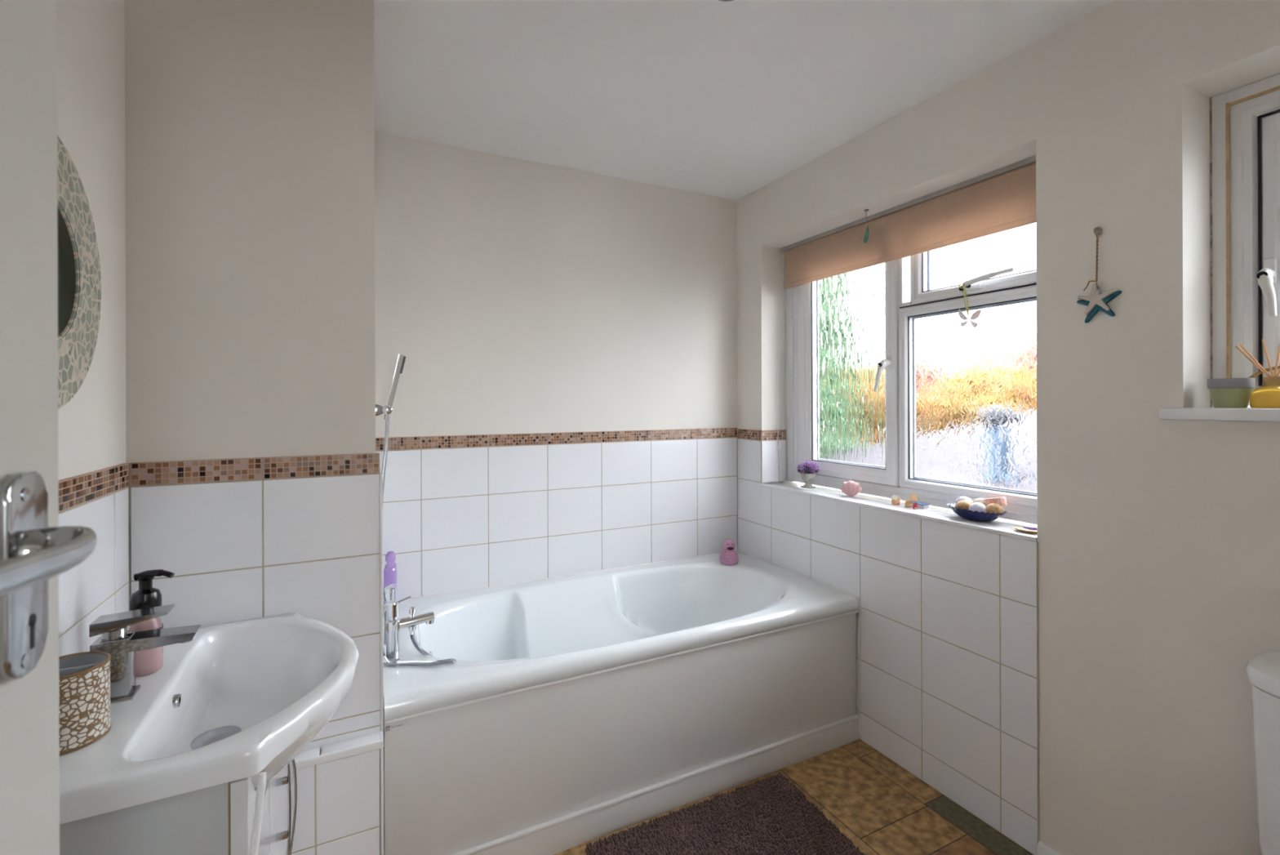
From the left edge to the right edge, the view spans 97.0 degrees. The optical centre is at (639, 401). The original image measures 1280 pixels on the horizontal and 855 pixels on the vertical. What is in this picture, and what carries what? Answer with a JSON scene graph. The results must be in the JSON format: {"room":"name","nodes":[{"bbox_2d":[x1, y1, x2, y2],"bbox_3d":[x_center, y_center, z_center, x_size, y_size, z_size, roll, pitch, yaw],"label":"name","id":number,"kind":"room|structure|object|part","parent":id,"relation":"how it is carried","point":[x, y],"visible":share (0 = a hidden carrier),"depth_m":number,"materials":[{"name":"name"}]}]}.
{"room":"bathroom","nodes":[
{"label":"bathroom","id":0,"kind":"room"},
{"bbox_2d":[57,0,128,656],"bbox_3d":[-0.955,0.144,0.726,0.208,2.566,3.036,0,0,-27],"label":"wall","id":1,"kind":"structure","parent":0,"point":[93,469],"depth_m":1.06,"materials":[{"name":"white paint"}]},
{"bbox_2d":[57,135,101,409],"bbox_3d":[-0.868,-0.197,0.808,0.033,0.434,0.434,0,0,-27],"label":"round mirror","id":2,"kind":"object","parent":1,"relation":"attached to","point":[79,277],"visible":0.4,"depth_m":0.90,"materials":[{"name":"tile"}]},
{"bbox_2d":[57,231,66,319],"bbox_3d":[-0.868,-0.197,0.809,0.001,0.214,0.214,0,0,-27],"label":"mirror glass","id":3,"kind":"object","parent":2,"relation":"attached to","point":[61,264],"depth_m":0.89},
{"bbox_2d":[124,0,381,750],"bbox_3d":[-1.098,0.144,1.765,0.486,2.566,1.052,0,0,-27],"label":"wall partition","id":4,"kind":"structure","parent":0,"point":[253,460],"depth_m":1.30,"materials":[{"name":"grey paint"}]},
{"bbox_2d":[289,730,383,854],"bbox_3d":[-0.846,1.071,1.275,0.490,0.511,0.048,0,0,-27],"label":"wall","id":5,"kind":"structure","parent":4,"relation":"attached to","point":[340,807],"depth_m":1.33,"materials":[{"name":"tile"}]},
{"bbox_2d":[377,466,383,733],"bbox_3d":[-0.834,0.502,1.778,0.016,0.649,0.844,0,0,-27],"label":"trim","id":6,"kind":"structure","parent":4,"relation":"attached to","point":[380,471],"depth_m":1.40,"materials":[{"name":"white plastic"}]},
{"bbox_2d":[375,404,392,415],"bbox_3d":[-0.873,0.026,1.912,0.068,0.046,0.040,0,0,-27],"label":"bracket","id":7,"kind":"object","parent":4,"relation":"attached to","point":[387,410],"visible":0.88,"depth_m":1.90,"materials":[{"name":"silver metal"}]},
{"bbox_2d":[383,354,405,420],"bbox_3d":[-0.834,-0.050,1.927,0.071,0.225,0.023,0,0,-27],"label":"shower","id":8,"kind":"object","parent":7,"relation":"attached to","point":[401,358],"visible":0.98,"depth_m":1.92,"materials":[{"name":"silver metal"}]},
{"bbox_3d":[-0.812,-0.127,1.939,0.020,0.059,0.020,0,0,-27],"label":"spray plate","id":9,"kind":"part","parent":8,"relation":"part of","materials":[{"name":"grey rubber"}]},
{"bbox_2d":[374,131,737,737],"bbox_3d":[-0.432,0.142,2.572,2.002,2.566,0.208,0,0,-27],"label":"wall","id":10,"kind":"structure","parent":0,"point":[565,402],"depth_m":2.47,"materials":[{"name":"white paint"}]},
{"bbox_2d":[382,550,860,735],"bbox_3d":[-0.075,1.034,2.188,1.699,0.540,0.797,0,0,-27],"label":"trim","id":11,"kind":"structure","parent":10,"relation":"attached to","point":[854,595],"depth_m":2.35,"materials":[{"name":"white plastic"}]},
{"bbox_2d":[383,738,1033,854],"bbox_3d":[0.283,1.373,0.603,2.902,0.100,4.364,0,0,-27],"label":"floor","id":12,"kind":"structure","parent":0,"point":[884,808],"depth_m":1.83,"materials":[{"name":"brown tile"}]},
{"bbox_2d":[59,758,297,854],"bbox_3d":[-0.785,0.928,0.983,0.320,0.797,0.532,0,0,-27],"label":"vanity unit","id":13,"kind":"object","parent":12,"relation":"on","point":[217,819],"visible":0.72,"depth_m":0.78,"materials":[{"name":"white wood"}]},
{"bbox_2d":[59,612,359,823],"bbox_3d":[-0.743,0.570,1.019,0.427,0.168,0.584,0,0,-27],"label":"washbasin","id":14,"kind":"object","parent":13,"relation":"in","point":[240,699],"visible":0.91,"depth_m":0.97,"materials":[{"name":"white ceramic"}]},
{"bbox_2d":[58,650,111,755],"bbox_3d":[-0.826,0.432,0.815,0.096,0.108,0.096,0,0,-27],"label":"tumbler","id":15,"kind":"object","parent":14,"relation":"on","point":[84,677],"visible":0.58,"depth_m":0.80,"materials":[{"name":"ceramic"}]},
{"bbox_2d":[88,603,201,703],"bbox_3d":[-0.826,0.418,0.952,0.136,0.136,0.044,0,0,-27],"label":"mixer tap","id":16,"kind":"object","parent":14,"relation":"on","point":[122,645],"visible":0.86,"depth_m":0.93,"materials":[{"name":"silver metal"}]},
{"bbox_2d":[110,684,140,703],"bbox_3d":[-0.861,0.483,0.934,0.047,0.006,0.044,0,0,-27],"label":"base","id":17,"kind":"object","parent":16,"relation":"on","point":[126,694],"depth_m":0.92,"materials":[{"name":"silver metal"}]},
{"bbox_3d":[-0.843,0.369,0.943,0.098,0.038,0.044,0,0,-27],"label":"lever","id":18,"kind":"part","parent":16,"relation":"part of","materials":[{"name":"silver metal"}]},
{"bbox_3d":[-0.826,0.398,0.952,0.136,0.020,0.040,0,0,-27],"label":"spout","id":19,"kind":"part","parent":16,"relation":"part of","materials":[{"name":"silver metal"}]},
{"bbox_2d":[127,568,174,676],"bbox_3d":[-0.883,0.395,1.019,0.064,0.183,0.049,0,0,11],"label":"soap dispenser","id":20,"kind":"object","parent":14,"relation":"on","point":[148,661],"visible":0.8,"depth_m":1.01,"materials":[{"name":"black plastic"}]},
{"bbox_2d":[127,617,163,676],"bbox_3d":[-0.890,0.432,1.020,0.049,0.108,0.049,0,0,-27],"label":"bottle","id":21,"kind":"object","parent":20,"relation":"on","point":[148,661],"depth_m":1.01,"materials":[{"name":"pink plastic"}]},
{"bbox_2d":[248,771,266,854],"bbox_3d":[-0.539,0.901,0.784,0.025,0.749,0.052,0,0,28],"label":"cable","id":22,"kind":"object","parent":14,"relation":"hanging from","point":[261,782],"visible":1,"depth_m":0.79,"materials":[{"name":"plastic"}]},
{"bbox_3d":[-0.612,0.920,0.895,0.020,0.772,0.220,0,0,-27],"label":"door","id":23,"kind":"part","parent":13,"relation":"part of","materials":[{"name":"white wood"}]},
{"bbox_3d":[-0.733,0.927,1.135,0.020,0.757,0.308,0,0,-27],"label":"door","id":24,"kind":"part","parent":13,"relation":"part of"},
{"bbox_3d":[-0.676,0.791,1.083,0.035,0.311,0.010,0,0,-27],"label":"handle","id":25,"kind":"part","parent":13,"relation":"part of","materials":[{"name":"silver metal"}]},
{"bbox_2d":[382,551,859,854],"bbox_3d":[-0.074,0.989,2.186,1.696,0.669,0.788,0,0,-27],"label":"bathtub","id":26,"kind":"object","parent":12,"relation":"on","point":[571,711],"visible":0.97,"depth_m":1.85,"materials":[{"name":"white plastic"}]},
{"bbox_2d":[383,551,397,604],"bbox_3d":[-0.928,0.663,2.106,0.045,0.216,0.046,0,0,-27],"label":"spray bottle","id":27,"kind":"object","parent":26,"relation":"on","point":[390,569],"visible":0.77,"depth_m":2.09,"materials":[{"name":"purple plastic"}]},
{"bbox_2d":[382,585,434,661],"bbox_3d":[-0.732,0.678,1.780,0.143,0.184,0.202,0,0,-27],"label":"mixer tap","id":28,"kind":"object","parent":26,"relation":"on","point":[393,624],"visible":0.94,"depth_m":1.69,"materials":[{"name":"silver metal"}]},
{"bbox_3d":[-0.714,0.595,1.705,0.046,0.018,0.006,0,0,-27],"label":"lever","id":29,"kind":"part","parent":28,"relation":"part of","materials":[{"name":"silver metal"}]},
{"bbox_2d":[408,625,416,634],"bbox_3d":[-0.690,0.689,1.717,0.022,0.026,0.022,0,0,-27],"label":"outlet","id":30,"kind":"object","parent":28,"relation":"attached to","point":[411,628],"depth_m":1.71,"materials":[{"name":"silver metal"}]},
{"bbox_3d":[-0.690,0.637,1.717,0.017,0.030,0.017,0,0,-27],"label":"diverter knob","id":31,"kind":"part","parent":28,"relation":"part of","materials":[{"name":"silver metal"}]},
{"bbox_3d":[-0.683,0.663,1.720,0.111,0.036,0.030,0,0,-27],"label":"spout","id":32,"kind":"part","parent":28,"relation":"part of","materials":[{"name":"silver metal"}]},
{"bbox_2d":[381,416,456,666],"bbox_3d":[-0.743,0.427,1.746,0.406,0.760,0.159,0,0,37],"label":"shower hose","id":33,"kind":"object","parent":28,"relation":"attached to","point":[415,642],"visible":0.63,"depth_m":1.71,"materials":[{"name":"silver metal"}]},
{"bbox_2d":[719,538,738,564],"bbox_3d":[0.422,0.709,2.691,0.092,0.114,0.092,0,0,-27],"label":"duck","id":34,"kind":"object","parent":26,"relation":"on","point":[728,555],"visible":1,"depth_m":2.66},
{"bbox_2d":[585,771,866,854],"bbox_3d":[0.264,1.311,1.606,0.772,0.023,0.510,0,0,-27],"label":"bath mat","id":35,"kind":"object","parent":12,"relation":"on","point":[771,815],"visible":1,"depth_m":1.73,"materials":[{"name":"brown fabric"}]},
{"bbox_2d":[1245,649,1279,854],"bbox_3d":[1.158,0.928,0.903,0.659,0.784,0.410,0,0,-27],"label":"toilet","id":36,"kind":"object","parent":12,"relation":"on","point":[1263,669],"visible":1,"depth_m":1.13,"materials":[{"name":"white ceramic"}]},
{"bbox_3d":[1.373,0.555,1.012,0.175,0.040,0.410,0,0,-27],"label":"cistern lid","id":37,"kind":"part","parent":36,"relation":"part of","materials":[{"name":"white ceramic"}]},
{"bbox_2d":[373,0,1114,200],"bbox_3d":[0.304,-1.093,0.656,3.002,0.100,4.296,0,0,-27],"label":"ceiling","id":38,"kind":"structure","parent":0,"point":[716,98],"depth_m":1.78,"materials":[{"name":"white paint"}]},
{"bbox_2d":[718,0,733,1],"bbox_3d":[0.221,-1.038,1.421,0.090,0.010,0.090,0,0,-27],"label":"recessed light","id":39,"kind":"object","parent":38,"relation":"in","point":[718,0],"visible":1,"depth_m":1.46,"materials":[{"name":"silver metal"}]},
{"bbox_2d":[737,0,1279,854],"bbox_3d":[1.229,0.137,1.825,0.308,2.566,3.036,0,0,-27],"label":"wall","id":40,"kind":"structure","parent":0,"point":[1083,687],"depth_m":1.53,"materials":[{"name":"white paint"}]},
{"bbox_2d":[863,208,869,243],"bbox_3d":[0.899,-0.697,2.250,0.021,0.131,0.021,0,0,18],"label":"glass ornament","id":41,"kind":"object","parent":40,"relation":"hanging from","point":[867,233],"visible":1,"depth_m":2.25,"materials":[{"name":"glass"}]},
{"bbox_2d":[760,480,1037,542],"bbox_3d":[0.938,0.399,2.234,0.162,0.013,1.250,0,0,-27],"label":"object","id":42,"kind":"structure","parent":40,"relation":"attached to","point":[1003,527],"depth_m":2.05,"materials":[{"name":"white plastic"}]},
{"bbox_2d":[796,460,819,488],"bbox_3d":[0.771,0.330,2.601,0.099,0.127,0.099,0,0,27],"label":"urn","id":43,"kind":"object","parent":42,"relation":"on","point":[807,469],"visible":1,"depth_m":2.58,"materials":[{"name":"grey stone"}]},
{"bbox_2d":[840,475,862,496],"bbox_3d":[0.883,0.351,2.369,0.064,0.084,0.081,0,0,-27],"label":"candle","id":44,"kind":"object","parent":42,"relation":"on","point":[851,488],"visible":1,"depth_m":2.35,"materials":[{"name":"pink wax"}]},
{"bbox_2d":[890,494,901,505],"bbox_3d":[0.981,0.375,2.172,0.026,0.035,0.028,0,0,-12],"label":"hut","id":45,"kind":"object","parent":42,"relation":"on","point":[895,500],"visible":1,"depth_m":2.16,"materials":[{"name":"brown wood"}]},
{"bbox_2d":[905,494,917,506],"bbox_3d":[1.012,0.368,2.115,0.041,0.044,0.033,0,0,25],"label":"ornament","id":46,"kind":"object","parent":42,"relation":"on","point":[913,497],"visible":0.84,"depth_m":2.11,"materials":[{"name":"brown wood"}]},
{"bbox_3d":[1.005,0.381,2.115,0.028,0.019,0.025,0,0,25],"label":"seat","id":47,"kind":"part","parent":46,"relation":"part of","materials":[{"name":"brown wood"}]},
{"bbox_3d":[1.021,0.360,2.114,0.024,0.027,0.017,0,0,25],"label":"backrest","id":48,"kind":"part","parent":46,"relation":"part of","materials":[{"name":"brown wood"}]},
{"bbox_2d":[911,500,918,509],"bbox_3d":[1.011,0.377,2.081,0.018,0.030,0.017,0,0,8],"label":"hut","id":49,"kind":"object","parent":42,"relation":"on","point":[914,503],"visible":1,"depth_m":2.08,"materials":[{"name":"red paint"}]},
{"bbox_2d":[917,502,929,508],"bbox_3d":[1.050,0.385,2.112,0.036,0.014,0.042,0,0,-27],"label":"hut","id":50,"kind":"object","parent":42,"relation":"on","point":[923,505],"visible":0.75,"depth_m":2.10,"materials":[{"name":"white paint"}]},
{"bbox_2d":[946,502,1007,521],"bbox_3d":[1.120,0.372,1.891,0.117,0.041,0.195,0,0,-27],"label":"scalloped dish","id":51,"kind":"object","parent":42,"relation":"on","point":[971,515],"visible":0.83,"depth_m":1.85,"materials":[{"name":"blue ceramic"}]},
{"bbox_2d":[955,500,971,510],"bbox_3d":[1.096,0.356,1.912,0.051,0.048,0.059,0,0,-27],"label":"decorative ball","id":52,"kind":"object","parent":51,"relation":"in","point":[962,504],"visible":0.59,"depth_m":1.90,"materials":[{"name":"gold metal"}]},
{"bbox_2d":[955,496,972,502],"bbox_3d":[1.110,0.347,1.937,0.052,0.050,0.056,0,0,-27],"label":"decorative ball","id":53,"kind":"object","parent":51,"relation":"in","point":[960,498],"visible":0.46,"depth_m":1.93,"materials":[{"name":"white"}]},
{"bbox_2d":[968,502,986,512],"bbox_3d":[1.113,0.354,1.865,0.050,0.048,0.054,0,0,-27],"label":"decorative ball","id":54,"kind":"object","parent":51,"relation":"in","point":[976,506],"visible":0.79,"depth_m":1.85,"materials":[{"name":"white"}]},
{"bbox_2d":[971,497,987,506],"bbox_3d":[1.141,0.346,1.894,0.048,0.050,0.058,0,0,-27],"label":"decorative ball","id":55,"kind":"object","parent":51,"relation":"in","point":[978,500],"visible":0.31,"depth_m":1.88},
{"bbox_2d":[986,502,1004,517],"bbox_3d":[1.150,0.352,1.838,0.050,0.048,0.052,0,0,-27],"label":"decorative ball","id":56,"kind":"object","parent":51,"relation":"in","point":[994,508],"visible":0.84,"depth_m":1.82,"materials":[{"name":"gold metal"}]},
{"bbox_2d":[982,496,1007,505],"bbox_3d":[1.166,0.328,1.860,0.029,0.039,0.064,0,0,-27],"label":"patterned box","id":57,"kind":"object","parent":51,"relation":"in","point":[1000,500],"visible":0.76,"depth_m":1.84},
{"bbox_2d":[1013,525,1037,533],"bbox_3d":[1.171,0.383,1.712,0.052,0.019,0.080,0,0,-27],"label":"seashell","id":58,"kind":"object","parent":42,"relation":"on","point":[1030,529],"visible":0.93,"depth_m":1.70,"materials":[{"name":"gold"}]},
{"bbox_2d":[786,222,1037,524],"bbox_3d":[1.016,-0.185,2.278,0.144,1.155,1.242,0,0,-27],"label":"window","id":59,"kind":"structure","parent":40,"relation":"in","point":[887,390],"depth_m":2.17,"materials":[{"name":"clear glass"}]},
{"bbox_3d":[0.924,-0.188,2.505,0.065,1.047,0.541,0,0,-27],"label":"casement sash","id":60,"kind":"part","parent":59,"relation":"part of","materials":[{"name":"white plastic"}]},
{"bbox_3d":[0.927,-0.188,2.507,0.005,0.935,0.429,0,0,-27],"label":"pane","id":61,"kind":"part","parent":59,"relation":"part of","materials":[{"name":"clear glass"}]},
{"bbox_3d":[0.969,-0.107,2.273,0.054,0.131,0.046,0,0,-27],"label":"handle lever","id":62,"kind":"part","parent":59,"relation":"part of","materials":[{"name":"white plastic"}]},
{"bbox_3d":[1.001,-0.158,2.276,0.010,0.056,0.020,0,0,-27],"label":"handle","id":63,"kind":"part","parent":59,"relation":"part of","materials":[{"name":"white plastic"}]},
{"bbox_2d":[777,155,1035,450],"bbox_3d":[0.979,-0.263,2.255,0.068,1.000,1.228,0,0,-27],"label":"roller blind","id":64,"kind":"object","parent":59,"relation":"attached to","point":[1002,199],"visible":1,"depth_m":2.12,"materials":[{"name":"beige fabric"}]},
{"bbox_3d":[0.691,-0.246,2.791,0.035,0.969,0.006,0,0,-27],"label":"pull chain","id":65,"kind":"part","parent":64,"relation":"part of","materials":[{"name":"white plastic"}]},
{"bbox_3d":[0.992,-0.754,2.257,0.038,0.018,1.218,0,0,-27],"label":"rail","id":66,"kind":"part","parent":64,"relation":"part of","materials":[{"name":"beige fabric"}]},
{"bbox_2d":[898,284,1036,507],"bbox_3d":[1.177,-0.018,2.010,0.058,0.705,0.563,0,0,-27],"label":"window pane","id":67,"kind":"object","parent":59,"relation":"attached to","point":[967,394],"depth_m":2.01,"materials":[{"name":"clear glass"}]},
{"bbox_2d":[958,282,981,328],"bbox_3d":[1.128,-0.333,1.937,0.018,0.164,0.084,0,0,-23],"label":"ornament","id":68,"kind":"object","parent":59,"relation":"hanging from","point":[975,315],"visible":1,"depth_m":1.94,"materials":[{"name":"silver metal"}]},
{"bbox_3d":[1.152,-0.397,1.968,0.015,0.022,0.070,0,0,-27],"label":"handle","id":69,"kind":"part","parent":59,"relation":"part of","materials":[{"name":"white plastic"}]},
{"bbox_3d":[1.187,-0.545,1.982,0.063,0.334,0.503,0,0,-27],"label":"sash","id":70,"kind":"part","parent":59,"relation":"part of","materials":[{"name":"white plastic"}]},
{"bbox_3d":[1.189,-0.545,1.984,0.005,0.262,0.431,0,0,-27],"label":"pane","id":71,"kind":"part","parent":59,"relation":"part of","materials":[{"name":"clear glass"}]},
{"bbox_3d":[1.159,-0.412,1.900,0.023,0.041,0.182,0,0,-23],"label":"handle lever","id":72,"kind":"part","parent":59,"relation":"part of","materials":[{"name":"white plastic"}]},
{"bbox_2d":[1037,840,1062,854],"bbox_3d":[1.421,1.294,1.109,0.014,0.050,1.188,0,0,-27],"label":"baseboard","id":73,"kind":"structure","parent":40,"relation":"attached to","point":[1043,848],"depth_m":1.62,"materials":[{"name":"white paint"}]},
{"bbox_2d":[1093,226,1102,235],"bbox_3d":[1.217,-0.455,1.506,0.010,0.020,0.018,0,0,-27],"label":"wall hook","id":74,"kind":"object","parent":40,"relation":"attached to","point":[1097,230],"visible":1,"depth_m":1.50,"materials":[{"name":"metal"}]},
{"bbox_2d":[1076,233,1121,323],"bbox_3d":[1.210,-0.336,1.501,0.026,0.244,0.101,0,0,-27],"label":"starfish ornament","id":75,"kind":"object","parent":74,"relation":"hanging from","point":[1098,301],"visible":1,"depth_m":1.50,"materials":[{"name":"teal paint"}]},
{"bbox_2d":[1159,407,1279,422],"bbox_3d":[1.468,0.027,1.154,0.185,0.028,0.582,0,0,-27],"label":"trim","id":76,"kind":"structure","parent":40,"relation":"attached to","point":[1234,414],"depth_m":1.27,"materials":[{"name":"white plastic"}]},
{"bbox_2d":[1206,377,1254,407],"bbox_3d":[1.379,-0.021,1.323,0.078,0.068,0.078,0,0,-27],"label":"plant pot","id":77,"kind":"object","parent":76,"relation":"on","point":[1224,392],"visible":1,"depth_m":1.30,"materials":[{"name":"ceramic"}]},
{"bbox_3d":[1.379,-0.010,1.323,0.071,0.047,0.071,0,0,-27],"label":"pot","id":78,"kind":"part","parent":77,"relation":"part of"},
{"bbox_2d":[1234,339,1279,408],"bbox_3d":[1.401,-0.064,1.267,0.073,0.154,0.096,0,0,-27],"label":"reed diffuser","id":79,"kind":"object","parent":76,"relation":"on","point":[1266,396],"visible":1,"depth_m":1.25,"materials":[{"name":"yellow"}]},
{"bbox_2d":[1248,365,1279,377],"bbox_3d":[1.456,-0.037,1.288,0.017,0.094,0.128,0,0,-27],"label":"rope loop","id":80,"kind":"object","parent":79,"relation":"attached to","point":[1260,372],"visible":0.36,"depth_m":1.32,"materials":[{"name":"fabric"}]},
{"bbox_2d":[1249,386,1279,408],"bbox_3d":[1.406,-0.013,1.257,0.073,0.052,0.073,0,0,-27],"label":"bottle","id":81,"kind":"object","parent":79,"relation":"on","point":[1263,397],"depth_m":1.24,"materials":[{"name":"liquid"}]},
{"bbox_2d":[1209,73,1279,407],"bbox_3d":[1.567,-0.376,1.207,0.121,0.777,0.507,0,0,-27],"label":"window","id":82,"kind":"structure","parent":40,"relation":"in","point":[1245,121],"depth_m":1.38,"materials":[{"name":"white plastic"}]},
{"bbox_3d":[1.468,-0.257,1.325,0.050,0.117,0.034,0,0,-27],"label":"handle lever","id":83,"kind":"part","parent":82,"relation":"part of","materials":[{"name":"white plastic"}]},
{"bbox_3d":[1.491,-0.309,1.342,0.012,0.060,0.022,0,0,-27],"label":"handle","id":84,"kind":"part","parent":82,"relation":"part of","materials":[{"name":"white plastic"}]},
{"bbox_3d":[1.583,-0.360,1.200,0.029,0.642,0.367,0,0,-27],"label":"casement sash","id":85,"kind":"part","parent":82,"relation":"part of","materials":[{"name":"white plastic"}]},
{"bbox_3d":[0.729,0.138,0.042,2.202,2.566,0.100,0,0,-27],"label":"wall","id":86,"kind":"structure","parent":0,"visible":0},
{"bbox_2d":[0,0,97,854],"bbox_3d":[-0.267,0.327,0.088,0.081,1.984,0.798,0,0,-27],"label":"door","id":87,"kind":"structure","parent":86,"relation":"in","point":[34,550],"depth_m":0.39,"materials":[{"name":"beige paint"}]},
{"bbox_3d":[-0.419,0.116,0.384,0.008,0.136,0.053,0,0,-27],"label":"handle plate","id":88,"kind":"part","parent":87,"relation":"part of","materials":[{"name":"silver metal"}]},
{"bbox_3d":[-0.288,0.327,0.077,0.035,1.984,0.798,0,0,-27],"label":"panel","id":89,"kind":"part","parent":87,"relation":"part of","materials":[{"name":"beige paint"}]},
{"bbox_3d":[-0.360,0.097,0.316,0.041,0.040,0.206,0,0,-27],"label":"handle lever","id":90,"kind":"part","parent":87,"relation":"part of","materials":[{"name":"silver metal"}]}
]}

